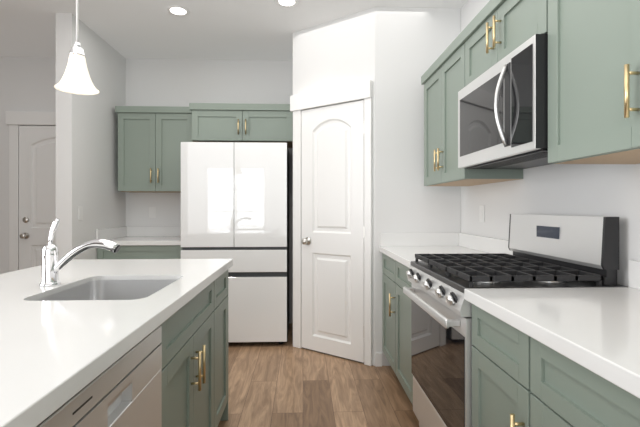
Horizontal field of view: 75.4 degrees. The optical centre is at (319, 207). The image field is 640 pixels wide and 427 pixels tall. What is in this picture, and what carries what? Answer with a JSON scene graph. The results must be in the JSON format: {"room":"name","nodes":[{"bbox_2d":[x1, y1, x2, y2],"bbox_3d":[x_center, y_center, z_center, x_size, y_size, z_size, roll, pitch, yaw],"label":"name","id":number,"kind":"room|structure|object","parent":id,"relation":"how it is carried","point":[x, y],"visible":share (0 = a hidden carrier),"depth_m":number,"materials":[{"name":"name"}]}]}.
{"room":"kitchen","nodes":[
{"label":"kitchen","id":0,"kind":"room"},
{"bbox_2d":[56,13,125,260],"bbox_3d":[-2.038,-0.165,3.755,0.125,2.740,0.990,0,0,-2],"label":"wall","id":1,"kind":"structure","parent":0,"point":[87,153],"depth_m":3.52,"materials":[{"name":"white paint"}]},
{"bbox_2d":[78,207,82,220],"bbox_3d":[-1.955,0.045,3.383,0.008,0.114,0.070,0,0,-2],"label":"light switch","id":2,"kind":"object","parent":1,"relation":"attached to","point":[80,213],"visible":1,"depth_m":3.37,"materials":[{"name":"white plastic"}]},
{"bbox_2d":[0,57,292,322],"bbox_3d":[-1.671,-0.165,4.325,5.655,2.740,0.120,0,0,-2],"label":"wall","id":3,"kind":"structure","parent":0,"point":[27,83],"depth_m":4.27,"materials":[{"name":"white paint"}]},
{"bbox_2d":[6,111,55,271],"bbox_3d":[-2.634,0.116,4.181,1.060,2.179,0.086,0,0,-2],"label":"entry door","id":4,"kind":"structure","parent":3,"relation":"in","point":[32,183],"depth_m":4.19,"materials":[{"name":"white wood"}]},
{"bbox_2d":[115,106,192,191],"bbox_3d":[-1.586,-0.564,4.092,0.730,0.808,0.348,0,0,-2],"label":"upper cabinet","id":5,"kind":"object","parent":3,"relation":"attached to","point":[151,139],"visible":0.92,"depth_m":3.96,"materials":[{"name":"green wood"}]},
{"bbox_2d":[189,103,292,147],"bbox_3d":[-0.739,-0.796,4.057,0.953,0.343,0.488,0,0,-2],"label":"upper cabinet","id":6,"kind":"object","parent":3,"relation":"attached to","point":[234,122],"visible":0.94,"depth_m":3.85,"materials":[{"name":"green wood"}]},
{"bbox_2d":[0,0,466,60],"bbox_3d":[-1.510,-1.575,0.403,5.655,0.080,7.970,0,0,-2],"label":"ceiling","id":7,"kind":"structure","parent":0,"point":[263,30],"depth_m":3.46,"materials":[{"name":"white paint"}]},
{"bbox_2d":[54,0,99,94],"bbox_3d":[-0.931,-0.994,1.588,0.152,1.080,0.152,0,0,-2],"label":"pendant light","id":8,"kind":"object","parent":7,"relation":"hanging from","point":[76,79],"visible":1,"depth_m":1.57,"materials":[{"name":"white glass"}]},
{"bbox_2d":[166,5,189,15],"bbox_3d":[-1.103,-1.530,3.217,0.172,0.006,0.172,0,0,-2],"label":"recessed light","id":9,"kind":"object","parent":7,"relation":"in","point":[177,10],"visible":1,"depth_m":3.21,"materials":[{"name":"white"}]},
{"bbox_2d":[275,0,297,7],"bbox_3d":[-0.246,-1.530,3.072,0.172,0.006,0.172,0,0,-2],"label":"recessed light","id":10,"kind":"object","parent":7,"relation":"in","point":[287,3],"visible":1,"depth_m":3.09,"materials":[{"name":"white plastic"}]},
{"bbox_2d":[218,323,418,426],"bbox_3d":[-1.510,1.235,0.403,5.655,0.060,7.970,0,0,-2],"label":"floor","id":11,"kind":"structure","parent":0,"point":[276,384],"depth_m":2.72,"materials":[{"name":"brown wood"}]},
{"bbox_2d":[28,263,232,426],"bbox_3d":[-0.755,0.767,1.002,0.654,0.874,2.695,0,0,-2],"label":"kitchen island","id":12,"kind":"object","parent":11,"relation":"on","point":[194,343],"depth_m":1.62,"materials":[{"name":"green wood"}]},
{"bbox_2d":[37,325,161,426],"bbox_3d":[-0.744,0.768,0.925,0.571,0.863,0.598,0,0,-2],"label":"dishwasher","id":13,"kind":"object","parent":12,"relation":"in","point":[124,390],"visible":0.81,"depth_m":0.99,"materials":[{"name":"grey metal"}]},
{"bbox_2d":[0,259,231,426],"bbox_3d":[-0.907,0.310,0.994,0.930,0.040,2.720,0,0,-2],"label":"island countertop","id":14,"kind":"structure","parent":12,"relation":"on","point":[48,347],"depth_m":1.06,"materials":[{"name":"white stone"}]},
{"bbox_2d":[39,218,120,286],"bbox_3d":[-0.905,0.163,1.564,0.293,0.252,0.068,0,0,-2],"label":"faucet","id":15,"kind":"object","parent":14,"relation":"on","point":[52,266],"visible":1,"depth_m":1.55,"materials":[{"name":"silver metal"}]},
{"bbox_2d":[48,279,167,298],"bbox_3d":[-0.764,0.434,1.540,0.387,0.252,0.478,0,0,-2],"label":"sink","id":16,"kind":"object","parent":14,"relation":"in","point":[99,288],"depth_m":1.77,"materials":[{"name":"silver metal"}]},
{"bbox_2d":[96,226,181,258],"bbox_3d":[-1.599,0.697,3.947,0.762,1.014,0.638,0,0,-2],"label":"base cabinet","id":17,"kind":"object","parent":11,"relation":"on","point":[150,242],"visible":0.19,"depth_m":3.69,"materials":[{"name":"green"}]},
{"bbox_2d":[181,142,288,343],"bbox_3d":[-0.756,0.317,3.922,0.910,1.774,0.700,0,0,-2],"label":"fridge","id":18,"kind":"object","parent":11,"relation":"on","point":[235,201],"visible":0.71,"depth_m":3.58,"materials":[{"name":"white"}]},
{"bbox_2d":[379,233,639,426],"bbox_3d":[0.834,0.697,1.363,0.644,1.014,3.620,0,0,-2],"label":"base cabinet","id":19,"kind":"object","parent":11,"relation":"on","point":[555,357],"depth_m":1.19,"materials":[{"name":"green"}]},
{"bbox_2d":[403,214,627,426],"bbox_3d":[0.785,0.619,1.884,0.666,1.171,0.757,0,0,-2],"label":"range","id":20,"kind":"object","parent":11,"relation":"on","point":[559,251],"visible":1,"depth_m":1.73,"materials":[{"name":"silver metal"}]},
{"bbox_2d":[293,7,460,365],"bbox_3d":[0.408,-0.165,3.754,1.303,2.740,1.188,0,0,-2],"label":"wall","id":21,"kind":"structure","parent":0,"point":[393,54],"depth_m":3.17,"materials":[{"name":"white paint"}]},
{"bbox_2d":[290,80,371,365],"bbox_3d":[0.071,0.116,3.384,0.644,2.179,0.514,0,0,-2],"label":"pantry door","id":22,"kind":"structure","parent":21,"relation":"in","point":[332,229],"depth_m":3.36,"materials":[{"name":"white wood"}]},
{"bbox_2d":[375,353,381,366],"bbox_3d":[-1.510,1.155,0.403,5.415,0.100,7.730,0,0,-2],"label":"baseboard","id":23,"kind":"structure","parent":21,"relation":"attached to","point":[378,359],"depth_m":3.15,"materials":[{"name":"white wood"}]},
{"bbox_2d":[461,0,639,286],"bbox_3d":[1.257,-0.165,0.457,0.120,2.740,7.850,0,0,-2],"label":"wall","id":24,"kind":"structure","parent":0,"point":[609,190],"depth_m":1.95,"materials":[{"name":"white paint"}]},
{"bbox_2d":[421,33,522,185],"bbox_3d":[0.941,-0.564,2.658,0.328,0.808,0.765,0,0,-2],"label":"upper cabinet","id":25,"kind":"object","parent":24,"relation":"attached to","point":[441,82],"depth_m":2.59,"materials":[{"name":"green wood"}]},
{"bbox_2d":[479,205,483,221],"bbox_3d":[1.096,0.040,2.807,0.008,0.114,0.070,0,0,-2],"label":"electrical outlet","id":26,"kind":"object","parent":24,"relation":"attached to","point":[481,213],"visible":1,"depth_m":2.80,"materials":[{"name":"white plastic"}]},
{"bbox_2d":[461,0,544,88],"bbox_3d":[0.972,-0.804,1.892,0.328,0.328,0.762,0,0,-2],"label":"upper cabinet","id":27,"kind":"object","parent":24,"relation":"attached to","point":[501,26],"depth_m":1.88,"materials":[{"name":"green wood"}]},
{"bbox_2d":[458,33,552,168],"bbox_3d":[0.924,-0.422,1.889,0.424,0.426,0.758,0,0,-2],"label":"microwave","id":28,"kind":"object","parent":27,"relation":"attached to","point":[503,113],"visible":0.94,"depth_m":1.71,"materials":[{"name":"silver metal"}]},
{"bbox_2d":[545,0,639,163],"bbox_3d":[1.007,-0.564,1.034,0.328,0.808,0.950,0,0,-2],"label":"upper cabinet","id":29,"kind":"object","parent":24,"relation":"attached to","point":[593,81],"depth_m":1.29,"materials":[{"name":"green wood"}]}
]}

